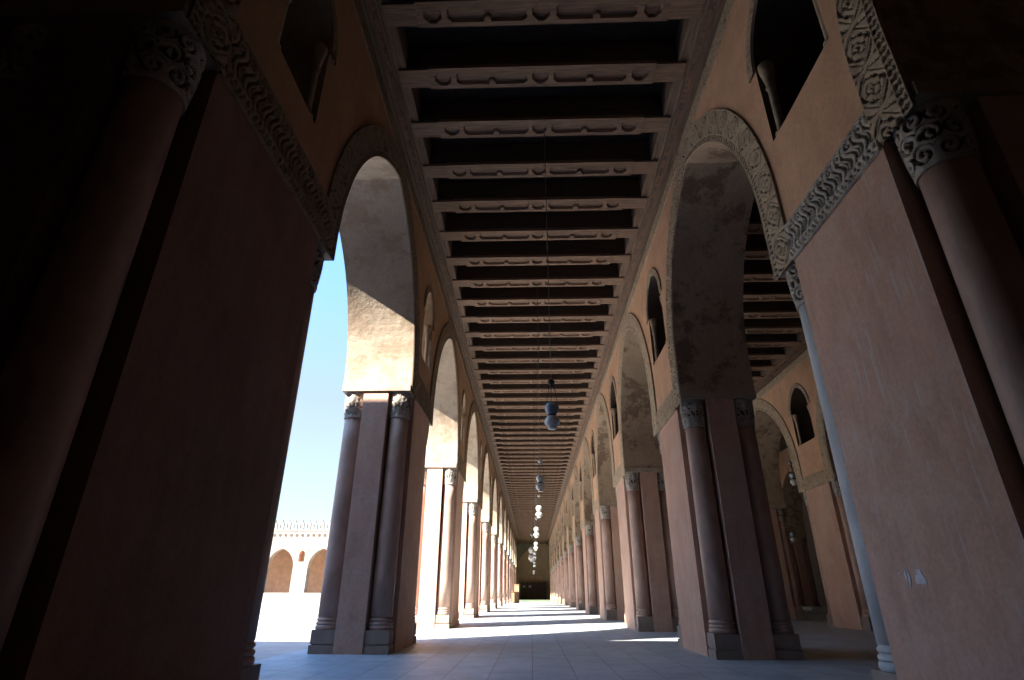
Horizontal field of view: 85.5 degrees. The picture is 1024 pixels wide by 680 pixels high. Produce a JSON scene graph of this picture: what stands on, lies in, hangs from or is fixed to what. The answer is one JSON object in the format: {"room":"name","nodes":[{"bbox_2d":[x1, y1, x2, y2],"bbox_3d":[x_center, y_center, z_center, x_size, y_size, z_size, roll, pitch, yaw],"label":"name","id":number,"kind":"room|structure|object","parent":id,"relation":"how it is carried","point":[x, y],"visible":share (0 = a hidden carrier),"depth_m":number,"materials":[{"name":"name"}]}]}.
{"room":"mosque","nodes":[
{"label":"mosque","id":0,"kind":"room"},
{"bbox_2d":[0,0,9,56],"bbox_3d":[-20.248,-4.460,0.764,33.170,10.400,14.350,-1,-25,2],"label":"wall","id":1,"kind":"structure","parent":0,"point":[4,36],"depth_m":5.75,"materials":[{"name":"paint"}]},
{"bbox_2d":[5,0,518,567],"bbox_3d":[-1.239,15.262,43.719,1.726,10.400,105.920,-1,-25,2],"label":"wall","id":2,"kind":"structure","parent":0,"point":[318,84],"depth_m":9.38,"materials":[{"name":"paint"}]},
{"bbox_2d":[265,549,326,592],"bbox_3d":[-33.779,40.139,96.955,67.170,9.200,0.600,-1,-25,2],"label":"wall","id":3,"kind":"structure","parent":0,"point":[281,565],"depth_m":96.55,"materials":[{"name":"paint"}]},
{"bbox_2d":[518,544,549,599],"bbox_3d":[13.455,37.680,91.643,27.630,9.600,0.800,-1,-25,2],"label":"wall","id":4,"kind":"structure","parent":0,"point":[525,567],"depth_m":91.48,"materials":[{"name":"brown paint"}]},
{"bbox_2d":[405,19,678,240],"bbox_3d":[1.752,11.565,44.709,4.260,0.130,107.000,-1,-25,2],"label":"ceiling","id":5,"kind":"structure","parent":0,"point":[650,30],"depth_m":8.96,"materials":[{"name":"brown wood"}]},
{"bbox_2d":[505,488,561,490],"bbox_3d":[1.738,11.700,44.194,4.520,0.536,0.385,-1,-25,2],"label":"ceiling beam","id":6,"kind":"structure","parent":5,"relation":"attached to","point":[511,489],"depth_m":43.97,"materials":[{"name":"brown wood"}]},
{"bbox_2d":[508,498,558,500],"bbox_3d":[1.914,13.941,49.093,4.520,0.536,0.385,-1,-25,2],"label":"ceiling beam","id":7,"kind":"structure","parent":5,"relation":"attached to","point":[510,498],"depth_m":48.88,"materials":[{"name":"brown wood"}]},
{"bbox_2d":[507,494,559,496],"bbox_3d":[1.844,13.045,47.134,4.520,0.536,0.385,-1,-25,2],"label":"ceiling beam","id":8,"kind":"structure","parent":5,"relation":"attached to","point":[509,494],"depth_m":46.95,"materials":[{"name":"brown wood"}]},
{"bbox_2d":[511,509,555,510],"bbox_3d":[2.127,16.631,54.972,4.520,0.536,0.385,-1,-25,2],"label":"ceiling beam","id":9,"kind":"structure","parent":5,"relation":"attached to","point":[511,509],"depth_m":54.82,"materials":[{"name":"brown wood"}]},
{"bbox_2d":[510,506,556,507],"bbox_3d":[2.056,15.734,53.012,4.520,0.536,0.385,-1,-25,2],"label":"ceiling beam","id":10,"kind":"structure","parent":5,"relation":"attached to","point":[510,506],"depth_m":52.83,"materials":[{"name":"brown wood"}]},
{"bbox_2d":[514,517,552,518],"bbox_3d":[2.339,19.320,60.850,4.520,0.536,0.385,-1,-25,2],"label":"ceiling beam","id":11,"kind":"structure","parent":5,"relation":"attached to","point":[514,517],"depth_m":60.68,"materials":[{"name":"brown wood"}]},
{"bbox_2d":[501,471,566,474],"bbox_3d":[1.525,9.010,38.316,4.520,0.536,0.385,-1,-25,2],"label":"ceiling beam","id":12,"kind":"structure","parent":5,"relation":"attached to","point":[504,472],"depth_m":38.11,"materials":[{"name":"brown wood"}]},
{"bbox_2d":[502,474,565,477],"bbox_3d":[1.561,9.459,39.296,4.520,0.536,0.385,-1,-25,2],"label":"ceiling beam","id":13,"kind":"structure","parent":5,"relation":"attached to","point":[505,475],"depth_m":39.09,"materials":[{"name":"brown wood"}]},
{"bbox_2d":[503,480,564,482],"bbox_3d":[1.631,10.355,41.255,4.520,0.536,0.385,-1,-25,2],"label":"ceiling beam","id":14,"kind":"structure","parent":5,"relation":"attached to","point":[505,481],"depth_m":41.06,"materials":[{"name":"brown wood"}]},
{"bbox_2d":[504,483,563,485],"bbox_3d":[1.667,10.803,42.235,4.520,0.536,0.385,-1,-25,2],"label":"ceiling beam","id":15,"kind":"structure","parent":5,"relation":"attached to","point":[510,484],"depth_m":42.02,"materials":[{"name":"brown wood"}]},
{"bbox_2d":[506,490,561,492],"bbox_3d":[1.773,12.148,45.174,4.520,0.536,0.385,-1,-25,2],"label":"ceiling beam","id":16,"kind":"structure","parent":5,"relation":"attached to","point":[518,491],"depth_m":44.96,"materials":[{"name":"brown wood"}]},
{"bbox_2d":[503,477,564,480],"bbox_3d":[1.596,9.907,40.276,4.520,0.536,0.385,-1,-25,2],"label":"ceiling beam","id":17,"kind":"structure","parent":5,"relation":"attached to","point":[506,478],"depth_m":40.04,"materials":[{"name":"brown wood"}]},
{"bbox_2d":[505,485,562,487],"bbox_3d":[1.702,11.252,43.215,4.520,0.536,0.385,-1,-25,2],"label":"ceiling beam","id":18,"kind":"structure","parent":5,"relation":"attached to","point":[507,486],"depth_m":43.02,"materials":[{"name":"brown wood"}]},
{"bbox_2d":[507,492,560,494],"bbox_3d":[1.808,12.596,46.154,4.520,0.536,0.385,-1,-25,2],"label":"ceiling beam","id":19,"kind":"structure","parent":5,"relation":"attached to","point":[508,492],"depth_m":45.94,"materials":[{"name":"brown wood"}]},
{"bbox_2d":[508,496,559,498],"bbox_3d":[1.879,13.493,48.114,4.520,0.536,0.385,-1,-25,2],"label":"ceiling beam","id":20,"kind":"structure","parent":5,"relation":"attached to","point":[509,496],"depth_m":47.96,"materials":[{"name":"brown wood"}]},
{"bbox_2d":[509,500,558,502],"bbox_3d":[1.950,14.389,50.073,4.520,0.536,0.385,-1,-25,2],"label":"ceiling beam","id":21,"kind":"structure","parent":5,"relation":"attached to","point":[510,500],"depth_m":49.86,"materials":[{"name":"brown wood"}]},
{"bbox_2d":[510,504,557,505],"bbox_3d":[2.020,15.286,52.032,4.520,0.536,0.385,-1,-25,2],"label":"ceiling beam","id":22,"kind":"structure","parent":5,"relation":"attached to","point":[511,504],"depth_m":51.85,"materials":[{"name":"brown wood"}]},
{"bbox_2d":[493,438,575,443],"bbox_3d":[1.242,5.425,30.478,4.520,0.536,0.385,-1,-25,2],"label":"ceiling beam","id":23,"kind":"structure","parent":5,"relation":"attached to","point":[569,440],"depth_m":30.26,"materials":[{"name":"brown wood"}]},
{"bbox_2d":[496,448,572,452],"bbox_3d":[1.313,6.321,32.438,4.520,0.536,0.385,-1,-25,2],"label":"ceiling beam","id":24,"kind":"structure","parent":5,"relation":"attached to","point":[500,450],"depth_m":32.23,"materials":[{"name":"brown wood"}]},
{"bbox_2d":[497,453,571,456],"bbox_3d":[1.348,6.769,33.417,4.520,0.536,0.385,-1,-25,2],"label":"ceiling beam","id":25,"kind":"structure","parent":5,"relation":"attached to","point":[500,454],"depth_m":33.22,"materials":[{"name":"brown wood"}]},
{"bbox_2d":[498,457,570,460],"bbox_3d":[1.384,7.218,34.397,4.520,0.536,0.385,-1,-25,2],"label":"ceiling beam","id":26,"kind":"structure","parent":5,"relation":"attached to","point":[501,458],"depth_m":34.19,"materials":[{"name":"brown wood"}]},
{"bbox_2d":[501,468,567,471],"bbox_3d":[1.490,8.562,37.336,4.520,0.536,0.385,-1,-25,2],"label":"ceiling beam","id":27,"kind":"structure","parent":5,"relation":"attached to","point":[503,469],"depth_m":37.11,"materials":[{"name":"brown wood"}]},
{"bbox_2d":[499,461,569,464],"bbox_3d":[1.419,7.666,35.377,4.520,0.536,0.385,-1,-25,2],"label":"ceiling beam","id":28,"kind":"structure","parent":5,"relation":"attached to","point":[502,462],"depth_m":35.17,"materials":[{"name":"brown wood"}]},
{"bbox_2d":[500,464,568,467],"bbox_3d":[1.454,8.114,36.356,4.520,0.536,0.385,-1,-25,2],"label":"ceiling beam","id":29,"kind":"structure","parent":5,"relation":"attached to","point":[503,465],"depth_m":36.16,"materials":[{"name":"brown wood"}]},
{"bbox_2d":[491,427,578,433],"bbox_3d":[1.172,4.528,28.518,4.520,0.536,0.385,-1,-25,2],"label":"ceiling beam","id":30,"kind":"structure","parent":5,"relation":"attached to","point":[572,429],"depth_m":28.34,"materials":[{"name":"brown wood"}]},
{"bbox_2d":[489,421,580,428],"bbox_3d":[1.136,4.080,27.539,4.520,0.536,0.385,-1,-25,2],"label":"ceiling beam","id":31,"kind":"structure","parent":5,"relation":"attached to","point":[501,425],"depth_m":27.35,"materials":[{"name":"brown wood"}]},
{"bbox_2d":[492,433,577,438],"bbox_3d":[1.207,4.976,29.498,4.520,0.536,0.385,-1,-25,2],"label":"ceiling beam","id":32,"kind":"structure","parent":5,"relation":"attached to","point":[571,435],"depth_m":29.28,"materials":[{"name":"brown wood"}]},
{"bbox_2d":[495,443,574,448],"bbox_3d":[1.278,5.873,31.458,4.520,0.536,0.385,-1,-25,2],"label":"ceiling beam","id":33,"kind":"structure","parent":5,"relation":"attached to","point":[568,445],"depth_m":31.25,"materials":[{"name":"brown wood"}]},
{"bbox_2d":[534,445,538,537],"bbox_3d":[1.045,5.868,24.352,0.248,5.349,0.248,-1,-25,2],"label":"lamp","id":34,"kind":"object","parent":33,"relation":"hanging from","point":[536,529],"visible":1,"depth_m":23.32,"materials":[{"name":"white glass"}]},
{"bbox_2d":[482,392,588,400],"bbox_3d":[0.995,2.287,23.620,4.520,0.536,0.385,-1,-25,2],"label":"ceiling beam","id":35,"kind":"structure","parent":5,"relation":"attached to","point":[489,396],"depth_m":23.44,"materials":[{"name":"brown wood"}]},
{"bbox_2d":[484,400,586,408],"bbox_3d":[1.030,2.735,24.599,4.520,0.536,0.385,-1,-25,2],"label":"ceiling beam","id":36,"kind":"structure","parent":5,"relation":"attached to","point":[579,403],"depth_m":24.42,"materials":[{"name":"brown wood"}]},
{"bbox_2d":[486,408,584,415],"bbox_3d":[1.065,3.183,25.579,4.520,0.536,0.385,-1,-25,2],"label":"ceiling beam","id":37,"kind":"structure","parent":5,"relation":"attached to","point":[492,411],"depth_m":25.40,"materials":[{"name":"brown wood"}]},
{"bbox_2d":[488,415,582,421],"bbox_3d":[1.101,3.631,26.559,4.520,0.536,0.385,-1,-25,2],"label":"ceiling beam","id":38,"kind":"structure","parent":5,"relation":"attached to","point":[493,418],"depth_m":26.37,"materials":[{"name":"brown wood"}]},
{"bbox_2d":[475,361,596,373],"bbox_3d":[0.889,0.942,20.680,4.520,0.536,0.385,-1,-25,2],"label":"ceiling beam","id":39,"kind":"structure","parent":5,"relation":"attached to","point":[490,368],"depth_m":20.51,"materials":[{"name":"brown wood"}]},
{"bbox_2d":[478,372,593,383],"bbox_3d":[0.924,1.390,21.660,4.520,0.536,0.385,-1,-25,2],"label":"ceiling beam","id":40,"kind":"structure","parent":5,"relation":"attached to","point":[485,377],"depth_m":21.48,"materials":[{"name":"brown wood"}]},
{"bbox_2d":[480,382,591,392],"bbox_3d":[0.959,1.839,22.640,4.520,0.536,0.385,-1,-25,2],"label":"ceiling beam","id":41,"kind":"structure","parent":5,"relation":"attached to","point":[487,387],"depth_m":22.47,"materials":[{"name":"brown wood"}]},
{"bbox_2d":[465,321,607,337],"bbox_3d":[0.782,-0.403,17.741,4.520,0.536,0.385,-1,-25,2],"label":"ceiling beam","id":42,"kind":"structure","parent":5,"relation":"attached to","point":[557,329],"depth_m":17.58,"materials":[{"name":"brown wood"}]},
{"bbox_2d":[469,336,603,350],"bbox_3d":[0.818,0.046,18.721,4.520,0.536,0.385,-1,-25,2],"label":"ceiling beam","id":43,"kind":"structure","parent":5,"relation":"attached to","point":[543,343],"depth_m":18.56,"materials":[{"name":"brown wood"}]},
{"bbox_2d":[472,349,600,362],"bbox_3d":[0.853,0.494,19.701,4.520,0.536,0.385,-1,-25,2],"label":"ceiling beam","id":44,"kind":"structure","parent":5,"relation":"attached to","point":[578,356],"depth_m":19.53,"materials":[{"name":"brown wood"}]},
{"bbox_2d":[536,402,542,517],"bbox_3d":[0.863,3.165,18.478,0.216,5.319,0.216,-1,-25,2],"label":"lamp","id":45,"kind":"object","parent":44,"relation":"hanging from","point":[539,514],"visible":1,"depth_m":17.44,"materials":[{"name":"glass"}]},
{"bbox_2d":[461,304,612,322],"bbox_3d":[0.747,-0.851,16.762,4.520,0.536,0.385,-1,-25,2],"label":"ceiling beam","id":46,"kind":"structure","parent":5,"relation":"attached to","point":[572,313],"depth_m":16.61,"materials":[{"name":"brown wood"}]},
{"bbox_2d":[457,285,617,306],"bbox_3d":[0.712,-1.299,15.782,4.520,0.536,0.385,-1,-25,2],"label":"ceiling beam","id":47,"kind":"structure","parent":5,"relation":"attached to","point":[574,295],"depth_m":15.64,"materials":[{"name":"brown wood"}]},
{"bbox_2d":[446,238,629,265],"bbox_3d":[0.641,-2.196,13.822,4.520,0.536,0.385,-1,-25,2],"label":"ceiling beam","id":48,"kind":"structure","parent":5,"relation":"attached to","point":[599,251],"depth_m":13.69,"materials":[{"name":"brown wood"}]},
{"bbox_2d":[452,263,623,287],"bbox_3d":[0.676,-1.747,14.802,4.520,0.536,0.385,-1,-25,2],"label":"ceiling beam","id":49,"kind":"structure","parent":5,"relation":"attached to","point":[597,274],"depth_m":14.67,"materials":[{"name":"brown wood"}]},
{"bbox_2d":[536,294,544,491],"bbox_3d":[0.656,0.956,13.566,0.216,5.389,0.216,-1,-25,2],"label":"hanging lantern","id":50,"kind":"object","parent":49,"relation":"hanging from","point":[540,478],"visible":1,"depth_m":12.53,"materials":[{"name":"grey glass"}]},
{"bbox_2d":[440,211,637,241],"bbox_3d":[0.606,-2.644,12.842,4.520,0.536,0.385,-1,-25,2],"label":"ceiling beam","id":51,"kind":"structure","parent":5,"relation":"attached to","point":[579,225],"depth_m":12.73,"materials":[{"name":"brown wood"}]},
{"bbox_2d":[432,179,646,212],"bbox_3d":[0.570,-3.092,11.863,4.520,0.536,0.385,-1,-25,2],"label":"ceiling beam","id":52,"kind":"structure","parent":5,"relation":"attached to","point":[598,194],"depth_m":11.74,"materials":[{"name":"brown wood"}]},
{"bbox_2d":[423,141,657,178],"bbox_3d":[0.535,-3.540,10.883,4.520,0.536,0.385,-1,-25,2],"label":"ceiling beam","id":53,"kind":"structure","parent":5,"relation":"attached to","point":[626,158],"depth_m":10.76,"materials":[{"name":"brown wood"}]},
{"bbox_2d":[412,96,670,137],"bbox_3d":[0.500,-3.989,9.903,4.520,0.536,0.385,-1,-25,2],"label":"ceiling beam","id":54,"kind":"structure","parent":5,"relation":"attached to","point":[631,114],"depth_m":9.78,"materials":[{"name":"brown wood"}]},
{"bbox_2d":[544,128,559,429],"bbox_3d":[0.559,-1.263,8.654,0.216,5.439,0.216,-1,-25,2],"label":"lamp","id":55,"kind":"object","parent":54,"relation":"hanging from","point":[552,421],"visible":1,"depth_m":7.59,"materials":[{"name":"black metal"}]},
{"bbox_2d":[398,40,685,88],"bbox_3d":[0.464,-4.437,8.923,4.520,0.536,0.385,-1,-25,2],"label":"ceiling beam","id":56,"kind":"structure","parent":5,"relation":"attached to","point":[638,62],"depth_m":8.81,"materials":[{"name":"brown wood"}]},
{"bbox_2d":[382,0,704,27],"bbox_3d":[0.429,-4.885,7.944,4.520,0.536,0.385,-1,-25,2],"label":"ceiling beam","id":57,"kind":"structure","parent":5,"relation":"attached to","point":[397,13],"depth_m":7.87,"materials":[{"name":"brown wood"}]},
{"bbox_2d":[254,599,879,679],"bbox_3d":[11.526,20.187,41.511,27.980,0.300,121.000,-1,-25,2],"label":"floor","id":58,"kind":"structure","parent":0,"point":[523,640],"depth_m":8.70,"materials":[{"name":"stone"}]},
{"bbox_2d":[0,0,331,679],"bbox_3d":[-2.830,0.403,4.231,1.330,4.566,3.070,-1,-25,2],"label":"pier","id":59,"kind":"object","parent":58,"relation":"on","point":[160,274],"visible":1,"depth_m":3.47,"materials":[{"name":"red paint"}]},
{"bbox_2d":[307,384,430,654],"bbox_3d":[-2.589,3.455,10.902,1.330,4.566,2.470,-1,-25,2],"label":"pier","id":60,"kind":"object","parent":58,"relation":"on","point":[367,604],"visible":1,"depth_m":9.89,"materials":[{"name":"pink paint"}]},
{"bbox_2d":[415,463,464,628],"bbox_3d":[-2.355,6.424,17.391,1.330,4.566,2.470,-1,-25,2],"label":"pier","id":61,"kind":"object","parent":58,"relation":"on","point":[438,578],"visible":0.84,"depth_m":16.41,"materials":[{"name":"pink paint"}]},
{"bbox_2d":[459,499,481,617],"bbox_3d":[-2.120,9.393,23.881,1.330,4.566,2.470,-1,-25,2],"label":"pier","id":62,"kind":"object","parent":58,"relation":"on","point":[471,511],"visible":0.54,"depth_m":22.95,"materials":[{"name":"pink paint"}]},
{"bbox_2d":[478,519,491,612],"bbox_3d":[-1.886,12.362,30.370,1.330,4.566,2.470,-1,-25,2],"label":"pier","id":63,"kind":"object","parent":58,"relation":"on","point":[485,532],"visible":0.45,"depth_m":29.47,"materials":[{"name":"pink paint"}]},
{"bbox_2d":[490,532,497,608],"bbox_3d":[-1.652,15.331,36.859,1.330,4.566,2.470,-1,-25,2],"label":"pier","id":64,"kind":"object","parent":58,"relation":"on","point":[494,538],"visible":0.38,"depth_m":35.96,"materials":[{"name":"pink paint"}]},
{"bbox_2d":[497,542,502,606],"bbox_3d":[-1.418,18.299,43.348,1.330,4.566,2.470,-1,-25,2],"label":"pier","id":65,"kind":"object","parent":58,"relation":"on","point":[500,545],"visible":0.42,"depth_m":42.54,"materials":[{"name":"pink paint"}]},
{"bbox_2d":[503,548,506,604],"bbox_3d":[-1.183,21.268,49.837,1.330,4.566,2.470,-1,-25,2],"label":"pier","id":66,"kind":"object","parent":58,"relation":"on","point":[504,549],"visible":0.27,"depth_m":49.10,"materials":[{"name":"pink paint"}]},
{"bbox_2d":[506,554,509,602],"bbox_3d":[-0.949,24.237,56.327,1.330,4.566,2.470,-1,-25,2],"label":"pier","id":67,"kind":"object","parent":58,"relation":"on","point":[508,556],"visible":0.28,"depth_m":55.48,"materials":[{"name":"pink paint"}]},
{"bbox_2d":[509,558,511,601],"bbox_3d":[-0.715,27.206,62.816,1.330,4.566,2.470,-1,-25,2],"label":"pier","id":68,"kind":"object","parent":58,"relation":"on","point":[510,575],"visible":0.25,"depth_m":61.93,"materials":[{"name":"pink paint"}]},
{"bbox_2d":[511,592,518,602],"bbox_3d":[0.349,26.971,58.066,0.880,1.050,0.680,-1,-25,2],"label":"wooden chest","id":69,"kind":"object","parent":58,"relation":"on","point":[514,595],"visible":1,"depth_m":57.78,"materials":[{"name":"brown wood"}]},
{"bbox_2d":[521,582,546,599],"bbox_3d":[3.453,40.213,88.854,4.120,2.600,0.180,-1,-25,2],"label":"wooden screen","id":70,"kind":"object","parent":58,"relation":"on","point":[529,591],"visible":0.98,"depth_m":88.77,"materials":[{"name":"black wood"}]},
{"bbox_2d":[553,565,555,600],"bbox_3d":[5.990,31.327,71.383,1.330,4.246,2.510,-1,-25,2],"label":"pier","id":71,"kind":"object","parent":58,"relation":"on","point":[553,565],"visible":0.3,"depth_m":70.84,"materials":[{"name":"pink paint"}]},
{"bbox_2d":[555,562,557,601],"bbox_3d":[5.769,28.533,65.276,1.330,4.246,2.510,-1,-25,2],"label":"pier","id":72,"kind":"object","parent":58,"relation":"on","point":[556,585],"visible":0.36,"depth_m":64.68,"materials":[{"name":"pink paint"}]},
{"bbox_2d":[557,559,560,602],"bbox_3d":[5.549,25.739,59.168,1.330,4.246,2.510,-1,-25,2],"label":"pier","id":73,"kind":"object","parent":58,"relation":"on","point":[558,561],"visible":0.33,"depth_m":58.34,"materials":[{"name":"pink paint"}]},
{"bbox_2d":[560,555,564,603],"bbox_3d":[5.329,22.945,53.061,1.330,4.246,2.510,-1,-25,2],"label":"pier","id":74,"kind":"object","parent":58,"relation":"on","point":[561,557],"visible":0.34,"depth_m":52.19,"materials":[{"name":"pink paint"}]},
{"bbox_2d":[563,550,569,605],"bbox_3d":[5.108,20.150,46.953,1.330,4.246,2.510,-1,-25,2],"label":"pier","id":75,"kind":"object","parent":58,"relation":"on","point":[565,554],"visible":0.32,"depth_m":46.12,"materials":[{"name":"pink paint"}]},
{"bbox_2d":[568,543,575,607],"bbox_3d":[4.888,17.356,40.846,1.330,4.246,2.510,-1,-25,2],"label":"pier","id":76,"kind":"object","parent":58,"relation":"on","point":[571,565],"visible":0.44,"depth_m":39.99,"materials":[{"name":"pink paint"}]},
{"bbox_2d":[574,535,585,609],"bbox_3d":[4.667,14.562,34.738,1.330,4.246,2.510,-1,-25,2],"label":"pier","id":77,"kind":"object","parent":58,"relation":"on","point":[578,542],"visible":0.48,"depth_m":33.90,"materials":[{"name":"pink paint"}]},
{"bbox_2d":[582,522,599,613],"bbox_3d":[4.447,11.768,28.631,1.330,4.246,2.510,-1,-25,2],"label":"pier","id":78,"kind":"object","parent":58,"relation":"on","point":[592,601],"visible":0.47,"depth_m":27.74,"materials":[{"name":"pink paint"}]},
{"bbox_2d":[594,502,624,619],"bbox_3d":[4.226,8.973,22.523,1.330,4.246,2.510,-1,-25,2],"label":"pier","id":79,"kind":"object","parent":58,"relation":"on","point":[610,577],"visible":0.61,"depth_m":21.61,"materials":[{"name":"pink paint"}]},
{"bbox_2d":[615,468,678,631],"bbox_3d":[4.006,6.179,16.415,1.330,4.246,2.510,-1,-25,2],"label":"pier","id":80,"kind":"object","parent":58,"relation":"on","point":[650,597],"visible":0.89,"depth_m":15.44,"materials":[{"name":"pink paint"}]},
{"bbox_2d":[657,391,804,659],"bbox_3d":[3.785,3.385,10.308,1.330,4.246,2.510,-1,-25,2],"label":"pier","id":81,"kind":"object","parent":58,"relation":"on","point":[732,603],"visible":0.99,"depth_m":9.32,"materials":[{"name":"pink paint"}]},
{"bbox_2d":[769,505,806,619],"bbox_3d":[10.666,9.269,23.113,1.300,4.246,2.510,-1,-25,2],"label":"pier","id":82,"kind":"object","parent":58,"relation":"on","point":[796,611],"visible":0.23,"depth_m":21.98,"materials":[{"name":"pink paint"}]},
{"bbox_2d":[788,534,820,606],"bbox_3d":[17.471,14.375,34.218,1.300,4.246,2.510,-1,-25,2],"label":"pier","id":83,"kind":"object","parent":58,"relation":"on","point":[799,550],"visible":0.46,"depth_m":33.16,"materials":[{"name":"pink paint"}]},
{"bbox_2d":[802,606,827,613],"bbox_3d":[15.796,14.687,30.175,1.600,0.297,4.300,-1,-25,2],"label":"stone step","id":84,"kind":"structure","parent":58,"relation":"on","point":[808,609],"depth_m":28.24,"materials":[{"name":"grey stone"}]},
{"bbox_2d":[803,473,873,630],"bbox_3d":[10.446,6.474,17.005,1.300,4.246,2.510,-1,-25,2],"label":"pier","id":85,"kind":"object","parent":58,"relation":"on","point":[847,606],"visible":0.58,"depth_m":16.74,"materials":[{"name":"pink paint"}]},
{"bbox_2d":[779,78,1023,679],"bbox_3d":[3.563,0.591,4.200,1.334,4.246,2.510,-1,-25,2],"label":"pier","id":86,"kind":"object","parent":58,"relation":"on","point":[908,298],"visible":1,"depth_m":3.88,"materials":[{"name":"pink paint"}]},
{"bbox_2d":[404,19,787,451],"bbox_3d":[11.746,11.409,45.519,27.610,1.000,121.000,-1,-25,2],"label":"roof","id":87,"kind":"structure","parent":0,"point":[783,443],"depth_m":32.47,"materials":[{"name":"brown wood"}]},
{"bbox_2d":[779,467,796,542],"bbox_3d":[13.434,6.982,27.569,0.270,5.829,0.270,-1,-25,2],"label":"hanging lantern","id":88,"kind":"object","parent":87,"relation":"hanging from","point":[793,539],"visible":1,"depth_m":26.45,"materials":[{"name":"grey glass"}]},
{"bbox_2d":[546,0,1023,569],"bbox_3d":[4.763,15.728,43.724,1.726,9.600,105.130,-1,-25,2],"label":"wall","id":89,"kind":"structure","parent":0,"point":[785,105],"depth_m":7.96,"materials":[{"name":"paint"}]},
{"bbox_2d":[779,448,806,533],"bbox_3d":[16.819,3.558,17.009,1.300,9.600,47.500,-1,-25,2],"label":"wall","id":90,"kind":"structure","parent":0,"point":[793,499],"depth_m":34.35,"materials":[{"name":"paint"}]},
{"bbox_2d":[752,332,835,504],"bbox_3d":[10.385,5.655,21.651,1.696,9.600,55.260,-1,-25,2],"label":"wall","id":91,"kind":"structure","parent":0,"point":[787,402],"depth_m":19.45,"materials":[{"name":"paint"}]},
{"bbox_2d":[785,441,796,485],"bbox_3d":[10.556,4.045,21.314,0.270,3.049,0.270,-1,-25,2],"label":"hanging lantern","id":92,"kind":"object","parent":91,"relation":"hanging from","point":[793,482],"visible":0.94,"depth_m":20.73,"materials":[{"name":"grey glass"}]},
{"bbox_2d":[802,496,826,606],"bbox_3d":[24.341,15.095,42.168,0.700,9.600,107.200,-1,-25,2],"label":"wall","id":93,"kind":"structure","parent":0,"point":[810,541],"depth_m":44.21,"materials":[{"name":"brown paint"}]},
{"bbox_3d":[7.453,2.558,24.967,4.300,0.130,64.000,-1,-25,2],"label":"ceiling","id":94,"kind":"structure","parent":0,"visible":0},
{"bbox_2d":[747,205,763,233],"bbox_3d":[7.009,-2.756,12.541,4.520,0.536,0.385,-1,-25,2],"label":"ceiling beam","id":95,"kind":"structure","parent":94,"relation":"attached to","point":[755,223],"depth_m":12.46,"materials":[{"name":"brown wood"}]},
{"bbox_2d":[744,234,769,259],"bbox_3d":[7.044,-2.308,13.521,4.520,0.536,0.385,-1,-25,2],"label":"ceiling beam","id":96,"kind":"structure","parent":94,"relation":"attached to","point":[756,245],"depth_m":13.44,"materials":[{"name":"brown wood"}]},
{"bbox_2d":[751,371,763,379],"bbox_3d":[7.327,1.278,21.359,4.520,0.536,0.385,-1,-25,2],"label":"ceiling beam","id":97,"kind":"structure","parent":94,"relation":"attached to","point":[755,374],"depth_m":21.11,"materials":[{"name":"brown wood"}]},
{"bbox_2d":[749,360,774,370],"bbox_3d":[7.292,0.830,20.380,4.520,0.536,0.385,-1,-25,2],"label":"ceiling beam","id":98,"kind":"structure","parent":94,"relation":"attached to","point":[756,365],"depth_m":20.15,"materials":[{"name":"brown wood"}]},
{"bbox_2d":[743,260,787,281],"bbox_3d":[7.079,-1.859,14.501,4.520,0.536,0.385,-1,-25,2],"label":"ceiling beam","id":99,"kind":"structure","parent":94,"relation":"attached to","point":[754,270],"depth_m":14.40,"materials":[{"name":"brown wood"}]},
{"bbox_2d":[747,347,787,359],"bbox_3d":[7.256,0.382,19.400,4.520,0.536,0.385,-1,-25,2],"label":"ceiling beam","id":100,"kind":"structure","parent":94,"relation":"attached to","point":[754,353],"depth_m":19.18,"materials":[{"name":"brown wood"}]},
{"bbox_2d":[743,282,792,301],"bbox_3d":[7.115,-1.411,15.481,4.520,0.536,0.385,-1,-25,2],"label":"ceiling beam","id":101,"kind":"structure","parent":94,"relation":"attached to","point":[752,291],"depth_m":15.34,"materials":[{"name":"brown wood"}]},
{"bbox_2d":[743,301,799,318],"bbox_3d":[7.150,-0.963,16.460,4.520,0.536,0.385,-1,-25,2],"label":"ceiling beam","id":102,"kind":"structure","parent":94,"relation":"attached to","point":[752,309],"depth_m":16.30,"materials":[{"name":"brown wood"}]},
{"bbox_2d":[745,333,800,347],"bbox_3d":[7.221,-0.066,18.420,4.520,0.536,0.385,-1,-25,2],"label":"ceiling beam","id":103,"kind":"structure","parent":94,"relation":"attached to","point":[785,339],"depth_m":18.21,"materials":[{"name":"brown wood"}]},
{"bbox_2d":[744,318,803,333],"bbox_3d":[7.185,-0.515,17.440,4.520,0.536,0.385,-1,-25,2],"label":"ceiling beam","id":104,"kind":"structure","parent":94,"relation":"attached to","point":[761,325],"depth_m":17.25,"materials":[{"name":"brown wood"}]},
{"label":"outside","id":105,"kind":"structure","parent":0,"visible":0},
{"bbox_2d":[253,599,319,660],"bbox_3d":[-55.123,25.051,52.420,106.010,0.440,101.500,-1,-25,2],"label":"ground","id":106,"kind":"structure","parent":105,"point":[285,626],"depth_m":17.20,"materials":[{"name":"white stone"}]},
{"bbox_2d":[263,520,531,598],"bbox_3d":[-31.643,36.058,91.428,69.870,12.160,2.500,-1,-25,2],"label":"wall","id":107,"kind":"structure","parent":106,"relation":"on","point":[296,542],"depth_m":92.15,"materials":[{"name":"paint"}]},
{"bbox_3d":[2.798,25.147,73.587,4.520,0.536,0.385,-1,-25,2],"label":"ceiling beam","id":108,"kind":"structure","parent":0,"visible":0},
{"bbox_2d":[528,533,535,561],"bbox_3d":[2.661,27.113,72.692,1.080,3.765,1.080,-1,-25,2],"label":"hanging lantern","id":109,"kind":"object","parent":108,"relation":"hanging from","point":[531,550],"visible":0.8,"depth_m":72.06,"materials":[{"name":"white glass"}]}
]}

